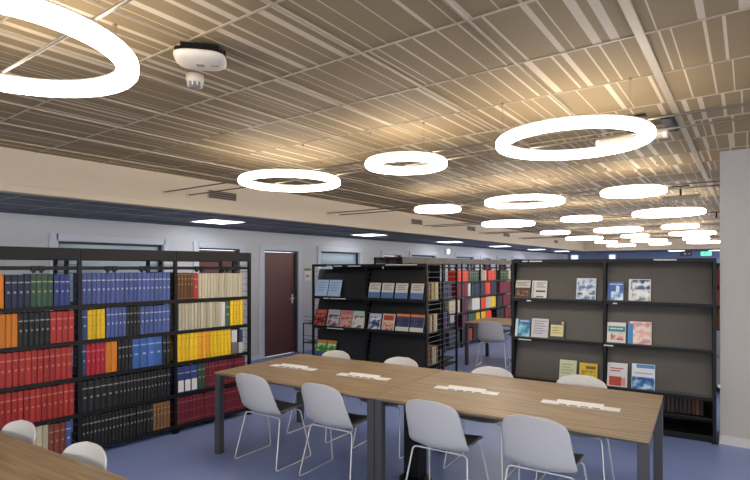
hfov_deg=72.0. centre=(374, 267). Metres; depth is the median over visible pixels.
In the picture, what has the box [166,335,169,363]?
book
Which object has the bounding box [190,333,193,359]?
book
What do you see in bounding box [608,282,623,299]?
magazine
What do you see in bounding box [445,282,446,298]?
book
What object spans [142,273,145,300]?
book
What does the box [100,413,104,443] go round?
book
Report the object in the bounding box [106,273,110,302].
book
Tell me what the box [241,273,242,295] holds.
book
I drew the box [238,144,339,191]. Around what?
lamp
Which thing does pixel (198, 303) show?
book
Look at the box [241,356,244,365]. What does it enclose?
book
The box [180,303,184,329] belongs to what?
book
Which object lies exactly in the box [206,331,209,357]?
book
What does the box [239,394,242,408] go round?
book
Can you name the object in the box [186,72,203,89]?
smoke detector
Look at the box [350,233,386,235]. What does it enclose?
recessed light
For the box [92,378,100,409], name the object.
book
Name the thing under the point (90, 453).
shell chair
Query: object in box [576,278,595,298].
magazine
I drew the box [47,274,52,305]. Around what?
book
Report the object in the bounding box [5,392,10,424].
book
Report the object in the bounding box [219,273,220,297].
book
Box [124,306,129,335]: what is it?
book
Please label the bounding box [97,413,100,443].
book
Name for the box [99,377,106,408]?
book
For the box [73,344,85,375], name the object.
book
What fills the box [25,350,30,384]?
book
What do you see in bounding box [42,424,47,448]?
book
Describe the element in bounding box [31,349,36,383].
book
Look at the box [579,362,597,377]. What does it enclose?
magazine
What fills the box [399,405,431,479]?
table leg
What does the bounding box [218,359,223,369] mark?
book
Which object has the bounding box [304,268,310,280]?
door sign
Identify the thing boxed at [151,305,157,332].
book
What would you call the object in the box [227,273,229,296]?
book
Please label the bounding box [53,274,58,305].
book
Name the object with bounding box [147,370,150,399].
book
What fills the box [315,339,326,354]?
magazine
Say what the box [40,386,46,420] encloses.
book
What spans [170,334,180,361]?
book
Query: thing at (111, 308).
book
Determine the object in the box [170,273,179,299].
book
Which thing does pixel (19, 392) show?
book
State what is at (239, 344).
box file
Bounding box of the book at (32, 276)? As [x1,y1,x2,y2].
[23,274,35,306]
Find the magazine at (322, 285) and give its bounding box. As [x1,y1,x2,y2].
[315,280,328,295]
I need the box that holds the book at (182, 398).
[181,396,184,423]
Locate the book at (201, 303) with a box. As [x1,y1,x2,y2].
[200,302,203,327]
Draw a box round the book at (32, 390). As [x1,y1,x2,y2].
[29,388,34,422]
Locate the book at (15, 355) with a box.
[11,351,18,386]
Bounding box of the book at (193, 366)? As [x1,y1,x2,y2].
[186,364,196,390]
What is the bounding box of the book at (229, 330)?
[228,329,230,354]
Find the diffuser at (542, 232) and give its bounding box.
[540,231,569,234]
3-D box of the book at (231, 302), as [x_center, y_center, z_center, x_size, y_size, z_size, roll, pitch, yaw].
[-1.665,0.502,5.803,0.207,0.276,0.040,0,0,40]
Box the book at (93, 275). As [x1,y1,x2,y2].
[91,273,95,303]
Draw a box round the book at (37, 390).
[34,387,40,421]
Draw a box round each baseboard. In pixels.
[245,345,315,361]
[719,434,749,448]
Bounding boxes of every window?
[49,233,169,310]
[317,246,362,308]
[409,251,437,257]
[454,253,474,283]
[512,256,524,259]
[570,255,578,258]
[608,254,615,258]
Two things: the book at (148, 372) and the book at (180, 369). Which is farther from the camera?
the book at (180, 369)
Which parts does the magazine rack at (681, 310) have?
display panel, display panel, display panel, display panel, display panel, display panel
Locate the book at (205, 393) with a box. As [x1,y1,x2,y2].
[204,391,207,417]
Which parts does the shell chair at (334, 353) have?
backrest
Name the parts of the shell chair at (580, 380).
backrest, seat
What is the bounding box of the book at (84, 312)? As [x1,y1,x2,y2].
[73,309,86,339]
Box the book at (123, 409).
[122,408,125,437]
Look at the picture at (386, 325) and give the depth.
7.33 m
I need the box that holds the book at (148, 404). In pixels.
[146,403,149,431]
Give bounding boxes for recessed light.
[189,219,245,223]
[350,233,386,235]
[439,241,459,242]
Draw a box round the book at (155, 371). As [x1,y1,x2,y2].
[153,369,156,397]
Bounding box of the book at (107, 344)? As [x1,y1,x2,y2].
[105,342,110,372]
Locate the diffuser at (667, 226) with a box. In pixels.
[661,224,698,228]
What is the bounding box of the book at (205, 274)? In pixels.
[204,273,206,297]
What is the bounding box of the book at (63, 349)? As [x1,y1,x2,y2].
[60,346,66,378]
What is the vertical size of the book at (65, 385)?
0.276 m
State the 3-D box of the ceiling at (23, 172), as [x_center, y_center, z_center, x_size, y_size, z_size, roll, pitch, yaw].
[4.748,-1.010,7.994,9.670,0.605,26.920,0,0,36]
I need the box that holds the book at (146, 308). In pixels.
[139,305,148,333]
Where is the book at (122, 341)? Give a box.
[121,340,124,370]
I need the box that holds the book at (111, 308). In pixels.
[109,307,113,336]
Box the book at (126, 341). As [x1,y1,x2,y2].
[125,340,127,369]
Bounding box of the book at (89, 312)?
[85,309,91,339]
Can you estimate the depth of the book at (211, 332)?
5.54 m
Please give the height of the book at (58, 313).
0.267 m
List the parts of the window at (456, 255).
pane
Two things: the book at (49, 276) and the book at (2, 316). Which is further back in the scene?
the book at (49, 276)
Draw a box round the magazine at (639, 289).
[628,279,650,300]
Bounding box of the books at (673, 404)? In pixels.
[428,269,719,414]
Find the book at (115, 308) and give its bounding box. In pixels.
[114,307,117,336]
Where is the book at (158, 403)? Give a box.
[155,402,159,429]
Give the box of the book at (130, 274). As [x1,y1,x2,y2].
[129,273,132,301]
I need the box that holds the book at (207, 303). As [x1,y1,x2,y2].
[206,302,209,327]
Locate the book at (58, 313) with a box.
[53,310,61,342]
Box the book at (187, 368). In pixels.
[179,365,190,391]
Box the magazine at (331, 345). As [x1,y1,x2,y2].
[325,340,336,351]
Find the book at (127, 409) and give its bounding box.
[126,408,129,436]
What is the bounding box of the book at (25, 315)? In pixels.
[18,312,28,345]
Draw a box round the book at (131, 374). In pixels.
[128,373,132,402]
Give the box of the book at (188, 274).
[187,273,189,298]
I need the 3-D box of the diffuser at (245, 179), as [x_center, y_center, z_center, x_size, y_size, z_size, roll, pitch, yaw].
[-0.833,-0.843,5.058,0.986,0.058,0.986,0,0,36]
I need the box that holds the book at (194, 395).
[191,394,196,420]
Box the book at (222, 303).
[221,301,224,325]
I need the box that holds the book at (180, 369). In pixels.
[168,366,183,393]
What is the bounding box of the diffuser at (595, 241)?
[595,241,616,242]
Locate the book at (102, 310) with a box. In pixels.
[96,308,104,337]
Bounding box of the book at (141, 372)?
[140,371,143,400]
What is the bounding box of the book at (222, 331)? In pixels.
[221,330,223,355]
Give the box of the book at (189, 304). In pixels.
[188,303,190,329]
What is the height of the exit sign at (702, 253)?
0.257 m
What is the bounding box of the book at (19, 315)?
[15,312,22,346]
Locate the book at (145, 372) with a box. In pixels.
[142,371,146,399]
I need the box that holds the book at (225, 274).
[224,273,226,296]
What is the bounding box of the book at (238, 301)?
[237,300,239,324]
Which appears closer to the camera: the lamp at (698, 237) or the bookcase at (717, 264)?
the bookcase at (717, 264)
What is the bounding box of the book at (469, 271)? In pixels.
[466,270,470,280]
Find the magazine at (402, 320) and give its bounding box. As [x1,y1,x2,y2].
[395,314,409,330]
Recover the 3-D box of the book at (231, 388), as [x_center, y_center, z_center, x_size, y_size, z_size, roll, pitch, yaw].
[-1.673,1.458,5.798,0.207,0.272,0.041,0,0,40]
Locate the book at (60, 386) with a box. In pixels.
[57,384,62,416]
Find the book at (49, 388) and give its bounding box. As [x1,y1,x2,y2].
[45,386,51,419]
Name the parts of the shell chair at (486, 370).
seat, backrest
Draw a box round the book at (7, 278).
[4,275,10,307]
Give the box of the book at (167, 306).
[160,304,169,331]
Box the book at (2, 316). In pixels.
[0,313,4,347]
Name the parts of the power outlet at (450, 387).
lid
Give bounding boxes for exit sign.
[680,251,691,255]
[700,250,711,255]
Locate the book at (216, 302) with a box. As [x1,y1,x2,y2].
[212,301,217,326]
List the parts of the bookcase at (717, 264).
panel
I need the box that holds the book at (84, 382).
[73,380,87,412]
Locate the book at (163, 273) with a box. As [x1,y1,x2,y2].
[162,272,165,299]
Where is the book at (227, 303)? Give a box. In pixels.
[222,301,229,325]
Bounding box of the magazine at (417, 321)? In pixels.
[409,314,424,331]
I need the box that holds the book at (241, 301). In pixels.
[240,300,242,324]
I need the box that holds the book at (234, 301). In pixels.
[231,300,236,324]
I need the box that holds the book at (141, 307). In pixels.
[140,306,143,333]
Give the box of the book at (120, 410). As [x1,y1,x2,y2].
[118,409,121,438]
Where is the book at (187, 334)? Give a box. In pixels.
[186,333,189,360]
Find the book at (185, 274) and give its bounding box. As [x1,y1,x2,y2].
[184,273,186,298]
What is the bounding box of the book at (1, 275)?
[0,274,3,308]
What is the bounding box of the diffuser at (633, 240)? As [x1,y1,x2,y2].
[631,239,666,241]
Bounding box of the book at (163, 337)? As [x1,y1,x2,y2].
[162,336,165,363]
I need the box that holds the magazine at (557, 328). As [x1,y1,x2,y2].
[549,320,564,338]
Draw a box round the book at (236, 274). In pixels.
[235,273,237,296]
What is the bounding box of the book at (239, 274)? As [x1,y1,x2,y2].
[238,273,240,296]
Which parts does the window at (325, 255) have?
pane, sash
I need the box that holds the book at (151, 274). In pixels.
[150,273,153,300]
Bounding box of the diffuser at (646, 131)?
[496,116,655,159]
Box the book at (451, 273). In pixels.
[448,270,454,281]
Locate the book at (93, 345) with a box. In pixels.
[91,343,95,374]
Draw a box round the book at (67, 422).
[64,420,70,448]
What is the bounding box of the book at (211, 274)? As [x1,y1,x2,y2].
[210,273,212,297]
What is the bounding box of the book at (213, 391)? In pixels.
[211,390,214,415]
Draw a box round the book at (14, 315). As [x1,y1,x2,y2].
[8,313,16,346]
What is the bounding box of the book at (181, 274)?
[180,273,183,298]
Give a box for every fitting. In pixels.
[596,114,667,145]
[661,185,701,201]
[702,212,719,221]
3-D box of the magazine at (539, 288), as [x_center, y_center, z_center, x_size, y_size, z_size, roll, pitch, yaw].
[1.836,0.245,5.763,0.165,0.206,0.066,0,0,31]
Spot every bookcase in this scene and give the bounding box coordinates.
[0,246,251,447]
[374,257,510,352]
[716,263,719,388]
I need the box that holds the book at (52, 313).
[47,310,55,342]
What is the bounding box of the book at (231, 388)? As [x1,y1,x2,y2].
[230,386,232,411]
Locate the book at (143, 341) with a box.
[140,338,147,367]
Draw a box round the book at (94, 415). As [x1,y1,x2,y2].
[93,414,96,443]
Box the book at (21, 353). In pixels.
[17,351,24,385]
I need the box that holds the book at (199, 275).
[198,273,200,298]
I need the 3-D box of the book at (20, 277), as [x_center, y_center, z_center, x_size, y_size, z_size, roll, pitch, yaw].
[-2.956,0.190,4.264,0.207,0.269,0.040,0,0,40]
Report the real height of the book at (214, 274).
0.267 m
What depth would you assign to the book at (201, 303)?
5.45 m
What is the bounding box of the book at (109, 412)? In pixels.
[108,411,111,441]
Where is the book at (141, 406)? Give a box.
[139,405,142,433]
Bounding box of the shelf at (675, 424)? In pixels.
[663,405,712,442]
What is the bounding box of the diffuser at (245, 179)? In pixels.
[238,170,339,191]
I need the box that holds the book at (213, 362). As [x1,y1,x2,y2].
[211,361,214,386]
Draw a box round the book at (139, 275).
[137,273,141,301]
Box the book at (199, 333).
[198,332,201,358]
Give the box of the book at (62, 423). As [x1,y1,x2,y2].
[58,421,64,453]
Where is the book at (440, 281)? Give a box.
[440,281,448,297]
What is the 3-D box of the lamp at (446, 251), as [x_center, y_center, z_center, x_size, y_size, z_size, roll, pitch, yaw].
[2.177,-0.493,15.430,0.052,0.150,0.340,0,0,36]
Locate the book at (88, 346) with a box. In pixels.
[86,344,90,375]
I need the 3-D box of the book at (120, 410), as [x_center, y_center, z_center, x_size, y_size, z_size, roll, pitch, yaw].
[-2.446,1.458,4.878,0.207,0.274,0.029,0,0,40]
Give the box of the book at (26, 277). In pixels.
[22,274,29,306]
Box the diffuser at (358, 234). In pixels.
[358,234,382,235]
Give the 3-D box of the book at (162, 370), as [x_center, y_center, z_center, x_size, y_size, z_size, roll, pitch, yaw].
[-2.186,1.141,5.185,0.207,0.274,0.030,0,0,40]
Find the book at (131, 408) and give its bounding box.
[128,407,132,436]
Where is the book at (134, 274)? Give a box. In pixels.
[133,273,136,301]
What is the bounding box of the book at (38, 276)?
[36,274,41,306]
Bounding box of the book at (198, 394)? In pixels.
[196,393,199,419]
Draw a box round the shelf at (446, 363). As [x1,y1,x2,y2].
[428,361,454,368]
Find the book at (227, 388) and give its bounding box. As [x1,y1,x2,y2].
[226,387,229,412]
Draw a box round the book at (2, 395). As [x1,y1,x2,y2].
[0,393,4,428]
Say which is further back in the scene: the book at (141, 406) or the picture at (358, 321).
the picture at (358, 321)
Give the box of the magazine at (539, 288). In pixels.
[531,281,547,297]
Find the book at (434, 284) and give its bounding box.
[433,282,436,299]
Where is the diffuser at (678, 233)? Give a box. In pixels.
[669,231,715,235]
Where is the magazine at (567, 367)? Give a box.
[559,359,576,377]
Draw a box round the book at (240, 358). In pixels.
[237,356,241,366]
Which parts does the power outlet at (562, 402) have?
lid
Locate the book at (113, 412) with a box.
[111,410,114,440]
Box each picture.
[314,314,325,324]
[315,351,323,354]
[316,342,325,350]
[326,343,335,350]
[327,314,338,325]
[339,315,351,326]
[352,316,364,327]
[368,317,380,328]
[382,322,392,329]
[396,316,409,326]
[410,317,423,327]
[515,287,529,297]
[517,291,527,295]
[518,323,529,336]
[581,370,594,377]
[609,376,620,385]
[611,291,622,299]
[611,333,623,339]
[621,378,624,385]
[631,280,649,289]
[632,289,649,300]
[632,376,653,389]
[636,364,654,368]
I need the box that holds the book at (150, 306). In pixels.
[143,305,152,333]
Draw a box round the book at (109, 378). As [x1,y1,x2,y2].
[105,376,112,407]
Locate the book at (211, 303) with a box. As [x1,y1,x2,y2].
[210,302,212,327]
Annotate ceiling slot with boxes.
[660,117,678,131]
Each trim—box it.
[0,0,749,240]
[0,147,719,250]
[0,195,585,252]
[0,208,567,254]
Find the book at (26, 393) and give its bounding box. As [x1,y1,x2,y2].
[23,389,29,421]
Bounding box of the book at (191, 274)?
[190,273,192,298]
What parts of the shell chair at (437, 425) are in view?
backrest, seat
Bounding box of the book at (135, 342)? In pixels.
[132,338,139,368]
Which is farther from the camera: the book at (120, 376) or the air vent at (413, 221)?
the air vent at (413, 221)
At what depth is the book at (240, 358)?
5.83 m
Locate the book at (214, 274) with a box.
[213,273,215,297]
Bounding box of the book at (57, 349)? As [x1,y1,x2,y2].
[53,347,60,379]
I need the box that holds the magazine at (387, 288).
[381,283,394,297]
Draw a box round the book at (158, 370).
[155,369,160,397]
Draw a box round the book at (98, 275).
[96,273,100,303]
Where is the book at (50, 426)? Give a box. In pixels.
[48,423,53,451]
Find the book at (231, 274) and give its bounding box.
[230,273,232,296]
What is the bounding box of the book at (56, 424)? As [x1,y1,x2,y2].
[52,422,59,453]
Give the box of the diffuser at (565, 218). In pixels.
[560,216,601,221]
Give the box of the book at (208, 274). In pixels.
[207,273,209,297]
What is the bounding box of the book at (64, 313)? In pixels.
[56,310,67,341]
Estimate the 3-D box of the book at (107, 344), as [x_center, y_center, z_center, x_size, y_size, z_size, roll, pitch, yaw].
[-2.516,0.818,4.788,0.207,0.281,0.050,0,0,40]
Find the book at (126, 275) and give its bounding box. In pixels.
[124,273,128,301]
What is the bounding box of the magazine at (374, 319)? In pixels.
[368,313,381,328]
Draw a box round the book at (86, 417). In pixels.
[84,416,88,441]
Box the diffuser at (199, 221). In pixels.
[194,220,242,223]
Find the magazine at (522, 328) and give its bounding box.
[515,319,530,336]
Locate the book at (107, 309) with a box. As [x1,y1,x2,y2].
[101,307,109,337]
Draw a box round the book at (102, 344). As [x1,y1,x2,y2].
[100,342,104,373]
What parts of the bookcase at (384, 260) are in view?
header panel, header panel, header panel, header panel, header panel, header panel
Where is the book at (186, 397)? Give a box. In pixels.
[184,395,188,422]
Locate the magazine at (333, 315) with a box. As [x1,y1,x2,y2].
[326,309,340,325]
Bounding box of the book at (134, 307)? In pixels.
[133,306,136,334]
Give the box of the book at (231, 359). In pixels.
[230,358,232,382]
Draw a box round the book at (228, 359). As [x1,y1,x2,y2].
[224,358,229,383]
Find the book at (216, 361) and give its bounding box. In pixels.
[212,360,217,371]
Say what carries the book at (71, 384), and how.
on the bookcase at (79, 255)
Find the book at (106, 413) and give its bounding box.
[104,412,107,442]
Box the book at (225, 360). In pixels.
[223,359,226,383]
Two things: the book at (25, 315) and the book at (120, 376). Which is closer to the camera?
the book at (25, 315)
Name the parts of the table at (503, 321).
leg, leg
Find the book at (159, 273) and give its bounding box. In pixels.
[149,272,161,300]
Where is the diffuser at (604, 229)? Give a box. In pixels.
[594,227,642,232]
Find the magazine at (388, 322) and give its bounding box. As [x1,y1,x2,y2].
[381,314,395,329]
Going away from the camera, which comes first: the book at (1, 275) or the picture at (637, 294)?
the book at (1, 275)
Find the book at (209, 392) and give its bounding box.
[207,391,211,416]
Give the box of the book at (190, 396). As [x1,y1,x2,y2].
[188,395,192,421]
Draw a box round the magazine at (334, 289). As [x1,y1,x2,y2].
[327,280,341,295]
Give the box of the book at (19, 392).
[17,390,22,419]
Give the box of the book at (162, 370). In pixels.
[160,368,163,396]
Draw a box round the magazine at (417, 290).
[410,283,423,298]
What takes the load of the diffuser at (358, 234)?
attached to the recessed light at (371, 234)
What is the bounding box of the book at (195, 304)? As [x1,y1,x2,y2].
[191,302,196,328]
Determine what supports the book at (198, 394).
on the bookcase at (79, 255)
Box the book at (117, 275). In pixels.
[115,273,119,302]
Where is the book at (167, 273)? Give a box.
[166,272,169,299]
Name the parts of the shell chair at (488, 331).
backrest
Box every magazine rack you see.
[312,264,457,371]
[511,258,717,444]
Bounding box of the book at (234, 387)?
[232,386,235,410]
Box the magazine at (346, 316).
[339,310,352,326]
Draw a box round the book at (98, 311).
[88,308,100,338]
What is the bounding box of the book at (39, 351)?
[36,349,42,382]
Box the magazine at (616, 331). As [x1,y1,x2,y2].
[607,322,625,342]
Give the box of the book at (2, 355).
[0,353,5,388]
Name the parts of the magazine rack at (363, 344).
display panel, display panel, display panel, display panel, display panel, display panel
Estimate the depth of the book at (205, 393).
5.49 m
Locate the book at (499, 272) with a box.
[497,270,501,279]
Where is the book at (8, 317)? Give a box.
[1,313,11,347]
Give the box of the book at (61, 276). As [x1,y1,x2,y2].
[59,274,64,305]
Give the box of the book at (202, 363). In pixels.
[199,362,204,388]
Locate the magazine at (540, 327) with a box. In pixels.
[531,318,548,337]
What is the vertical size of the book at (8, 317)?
0.270 m
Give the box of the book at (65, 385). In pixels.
[63,383,68,415]
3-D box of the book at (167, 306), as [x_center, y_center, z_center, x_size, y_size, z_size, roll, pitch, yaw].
[-2.148,0.505,5.233,0.207,0.271,0.040,0,0,40]
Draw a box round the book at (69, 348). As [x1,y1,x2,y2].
[65,346,71,378]
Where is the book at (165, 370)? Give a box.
[162,368,166,395]
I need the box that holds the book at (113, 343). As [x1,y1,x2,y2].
[110,341,116,371]
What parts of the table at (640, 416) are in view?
leg, leg, leg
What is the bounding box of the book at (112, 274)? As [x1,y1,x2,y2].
[111,273,114,302]
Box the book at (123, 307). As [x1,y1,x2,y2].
[119,306,125,335]
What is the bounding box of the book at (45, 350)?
[43,348,48,381]
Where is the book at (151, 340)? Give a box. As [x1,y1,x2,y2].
[148,337,154,365]
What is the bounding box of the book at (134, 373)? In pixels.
[133,372,136,401]
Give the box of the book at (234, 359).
[231,357,235,382]
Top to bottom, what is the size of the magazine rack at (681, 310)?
1.772 m
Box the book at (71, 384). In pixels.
[68,382,73,414]
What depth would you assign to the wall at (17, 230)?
9.16 m
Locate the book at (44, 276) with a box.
[42,274,46,305]
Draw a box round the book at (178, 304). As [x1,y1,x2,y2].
[168,303,180,330]
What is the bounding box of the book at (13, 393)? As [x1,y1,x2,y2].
[11,391,16,421]
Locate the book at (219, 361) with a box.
[218,360,220,370]
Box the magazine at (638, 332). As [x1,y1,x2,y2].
[628,321,651,344]
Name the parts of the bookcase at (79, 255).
rail, header panel, header panel, rail, header panel, rail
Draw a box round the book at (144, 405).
[143,404,145,432]
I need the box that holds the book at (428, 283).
[428,283,429,300]
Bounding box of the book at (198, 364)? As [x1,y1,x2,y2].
[192,363,200,389]
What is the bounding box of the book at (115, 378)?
[111,375,118,405]
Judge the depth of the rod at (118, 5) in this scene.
2.02 m
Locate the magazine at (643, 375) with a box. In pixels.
[631,363,654,390]
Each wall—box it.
[0,212,567,365]
[568,251,719,262]
[720,148,749,438]
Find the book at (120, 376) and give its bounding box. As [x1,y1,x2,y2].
[117,375,122,404]
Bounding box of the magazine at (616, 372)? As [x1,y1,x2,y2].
[607,362,627,387]
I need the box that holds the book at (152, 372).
[148,370,153,398]
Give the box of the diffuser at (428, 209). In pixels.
[414,205,460,213]
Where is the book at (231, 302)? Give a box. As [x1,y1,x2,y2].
[226,300,232,325]
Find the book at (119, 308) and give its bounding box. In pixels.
[118,307,121,336]
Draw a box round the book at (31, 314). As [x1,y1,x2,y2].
[25,312,33,345]
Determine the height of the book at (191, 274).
0.274 m
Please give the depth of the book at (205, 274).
5.48 m
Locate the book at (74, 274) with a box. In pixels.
[73,273,85,303]
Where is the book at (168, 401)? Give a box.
[165,400,169,426]
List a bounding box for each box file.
[231,329,236,341]
[231,342,236,353]
[236,329,242,341]
[237,342,242,352]
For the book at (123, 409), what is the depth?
4.83 m
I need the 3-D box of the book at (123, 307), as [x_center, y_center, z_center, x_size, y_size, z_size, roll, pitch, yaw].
[-2.425,0.502,4.900,0.207,0.277,0.033,0,0,40]
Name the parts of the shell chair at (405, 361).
seat, backrest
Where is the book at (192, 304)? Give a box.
[191,303,193,328]
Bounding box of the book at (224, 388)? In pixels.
[224,388,225,412]
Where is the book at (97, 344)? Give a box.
[96,343,99,373]
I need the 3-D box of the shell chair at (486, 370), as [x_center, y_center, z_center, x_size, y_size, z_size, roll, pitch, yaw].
[0.917,1.276,4.365,0.512,0.797,0.530,0,0,32]
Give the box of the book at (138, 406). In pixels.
[136,405,139,434]
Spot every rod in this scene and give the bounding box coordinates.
[0,0,132,73]
[162,102,749,194]
[186,116,749,197]
[326,180,719,214]
[339,185,719,216]
[424,209,719,226]
[431,211,719,227]
[479,222,719,233]
[484,224,715,234]
[519,231,719,238]
[523,233,668,239]
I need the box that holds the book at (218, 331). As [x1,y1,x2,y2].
[217,330,220,355]
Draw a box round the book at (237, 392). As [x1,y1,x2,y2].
[235,385,238,409]
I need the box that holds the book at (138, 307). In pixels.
[137,306,139,334]
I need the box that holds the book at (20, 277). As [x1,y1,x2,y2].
[18,275,23,307]
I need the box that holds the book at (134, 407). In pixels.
[133,406,135,435]
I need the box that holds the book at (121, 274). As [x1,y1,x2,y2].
[120,273,123,302]
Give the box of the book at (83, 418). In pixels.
[73,417,84,443]
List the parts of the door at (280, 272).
panel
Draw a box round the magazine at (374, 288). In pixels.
[368,283,380,297]
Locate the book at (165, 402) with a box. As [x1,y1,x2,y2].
[162,400,166,427]
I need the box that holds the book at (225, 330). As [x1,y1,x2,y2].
[224,329,227,354]
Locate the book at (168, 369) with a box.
[166,367,169,395]
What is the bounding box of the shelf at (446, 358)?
[430,356,453,366]
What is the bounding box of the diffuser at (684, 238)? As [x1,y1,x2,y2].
[682,237,709,239]
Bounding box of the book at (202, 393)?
[200,392,203,418]
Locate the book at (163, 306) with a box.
[156,304,165,331]
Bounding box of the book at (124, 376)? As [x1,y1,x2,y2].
[121,374,125,403]
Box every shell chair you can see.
[0,420,35,443]
[61,441,106,469]
[234,373,310,471]
[287,350,352,442]
[299,383,366,479]
[352,357,417,458]
[405,399,488,479]
[443,366,517,479]
[476,321,509,368]
[502,415,586,479]
[535,374,614,479]
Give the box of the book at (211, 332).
[210,331,213,356]
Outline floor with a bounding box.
[70,326,749,479]
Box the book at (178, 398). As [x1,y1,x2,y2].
[167,397,180,424]
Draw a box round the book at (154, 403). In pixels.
[152,402,156,430]
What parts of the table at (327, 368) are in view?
leg, leg, leg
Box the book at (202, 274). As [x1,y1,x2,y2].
[200,273,203,297]
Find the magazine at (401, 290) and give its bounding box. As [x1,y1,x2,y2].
[394,283,408,298]
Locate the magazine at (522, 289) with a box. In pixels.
[515,280,530,297]
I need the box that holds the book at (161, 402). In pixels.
[157,401,163,428]
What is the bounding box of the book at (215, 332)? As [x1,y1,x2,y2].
[214,330,216,356]
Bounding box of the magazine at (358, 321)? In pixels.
[351,311,364,327]
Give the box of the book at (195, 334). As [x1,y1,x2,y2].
[194,332,197,359]
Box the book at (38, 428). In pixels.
[36,425,41,446]
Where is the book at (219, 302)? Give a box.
[218,301,220,326]
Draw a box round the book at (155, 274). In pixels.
[154,273,157,300]
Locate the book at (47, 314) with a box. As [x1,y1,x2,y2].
[42,311,49,343]
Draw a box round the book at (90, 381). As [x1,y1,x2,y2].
[86,379,93,410]
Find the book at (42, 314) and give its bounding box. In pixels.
[34,311,44,343]
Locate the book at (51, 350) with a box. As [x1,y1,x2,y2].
[48,348,54,380]
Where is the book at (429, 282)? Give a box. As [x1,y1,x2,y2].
[429,282,432,299]
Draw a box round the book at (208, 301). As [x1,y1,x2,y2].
[208,301,214,326]
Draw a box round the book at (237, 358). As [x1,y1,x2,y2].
[235,357,238,366]
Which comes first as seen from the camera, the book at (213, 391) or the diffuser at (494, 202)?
the book at (213, 391)
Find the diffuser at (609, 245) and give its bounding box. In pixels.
[607,244,635,246]
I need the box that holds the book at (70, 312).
[64,309,73,341]
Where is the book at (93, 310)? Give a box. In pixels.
[87,308,95,338]
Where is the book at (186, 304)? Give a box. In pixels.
[185,303,187,329]
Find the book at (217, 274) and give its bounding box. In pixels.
[216,273,218,297]
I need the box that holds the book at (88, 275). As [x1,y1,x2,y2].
[86,273,90,303]
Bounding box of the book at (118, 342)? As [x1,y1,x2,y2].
[117,340,120,370]
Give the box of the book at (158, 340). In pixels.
[155,336,161,364]
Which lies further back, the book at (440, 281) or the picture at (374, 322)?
the book at (440, 281)
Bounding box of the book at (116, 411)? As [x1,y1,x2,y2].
[115,410,118,439]
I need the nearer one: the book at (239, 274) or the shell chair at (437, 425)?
the shell chair at (437, 425)
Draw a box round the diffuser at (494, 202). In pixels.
[485,195,564,207]
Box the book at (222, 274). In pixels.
[221,273,223,296]
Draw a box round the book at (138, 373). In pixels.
[135,372,139,401]
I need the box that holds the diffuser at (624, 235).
[621,234,648,237]
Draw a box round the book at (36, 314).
[31,311,39,344]
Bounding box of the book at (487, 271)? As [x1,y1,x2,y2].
[486,270,489,279]
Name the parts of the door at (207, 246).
panel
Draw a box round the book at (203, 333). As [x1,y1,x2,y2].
[202,331,205,357]
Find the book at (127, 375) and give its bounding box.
[125,374,129,403]
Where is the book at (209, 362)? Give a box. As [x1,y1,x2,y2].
[206,361,211,386]
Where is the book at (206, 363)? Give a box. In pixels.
[204,361,207,387]
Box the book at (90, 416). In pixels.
[89,415,92,442]
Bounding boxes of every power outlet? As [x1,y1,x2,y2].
[269,363,316,370]
[336,372,390,380]
[434,385,499,395]
[540,399,620,411]
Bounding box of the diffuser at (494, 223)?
[482,220,534,226]
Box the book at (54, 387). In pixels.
[50,385,57,417]
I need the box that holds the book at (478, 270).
[478,270,482,280]
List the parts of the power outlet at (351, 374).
lid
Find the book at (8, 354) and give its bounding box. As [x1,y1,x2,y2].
[6,352,11,387]
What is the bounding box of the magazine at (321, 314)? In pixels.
[314,309,327,325]
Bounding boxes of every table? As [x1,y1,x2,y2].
[0,432,130,479]
[214,354,441,479]
[374,370,662,479]
[464,317,510,364]
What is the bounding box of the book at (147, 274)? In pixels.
[146,273,149,300]
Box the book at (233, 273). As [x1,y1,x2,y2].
[233,273,234,296]
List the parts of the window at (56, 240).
pane, sash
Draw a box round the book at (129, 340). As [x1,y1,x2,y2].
[128,339,131,368]
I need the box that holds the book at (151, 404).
[149,403,152,431]
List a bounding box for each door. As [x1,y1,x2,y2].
[193,241,244,355]
[259,244,301,358]
[381,250,403,268]
[480,255,491,309]
[496,256,506,269]
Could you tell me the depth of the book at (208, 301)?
5.56 m
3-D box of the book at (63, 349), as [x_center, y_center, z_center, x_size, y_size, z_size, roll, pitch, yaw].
[-2.751,0.820,4.505,0.207,0.277,0.041,0,0,40]
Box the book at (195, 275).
[193,273,197,298]
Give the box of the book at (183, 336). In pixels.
[181,334,185,361]
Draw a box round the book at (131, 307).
[127,306,132,334]
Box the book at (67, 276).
[65,274,69,304]
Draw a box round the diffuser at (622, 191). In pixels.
[600,185,666,197]
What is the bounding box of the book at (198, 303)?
[195,302,199,328]
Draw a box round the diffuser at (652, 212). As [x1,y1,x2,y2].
[632,208,705,217]
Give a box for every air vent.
[207,189,236,201]
[411,218,422,225]
[467,226,475,231]
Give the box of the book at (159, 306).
[156,305,161,332]
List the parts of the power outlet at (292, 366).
lid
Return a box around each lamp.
[0,0,138,97]
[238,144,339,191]
[365,122,446,174]
[414,188,460,213]
[444,249,450,253]
[482,210,534,226]
[485,175,564,207]
[496,77,655,159]
[540,221,569,234]
[560,201,601,221]
[565,236,602,239]
[594,219,642,232]
[595,233,616,242]
[600,163,666,197]
[607,238,635,246]
[621,226,648,237]
[631,231,666,241]
[632,191,705,217]
[649,242,670,244]
[661,217,698,228]
[669,222,715,235]
[682,228,709,239]
[687,240,719,243]
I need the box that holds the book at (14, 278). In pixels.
[11,275,17,307]
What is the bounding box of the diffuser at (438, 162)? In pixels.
[365,152,446,174]
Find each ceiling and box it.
[0,0,749,240]
[0,192,719,253]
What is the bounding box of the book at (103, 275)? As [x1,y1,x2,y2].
[101,273,105,302]
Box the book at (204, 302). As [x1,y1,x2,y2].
[204,302,205,327]

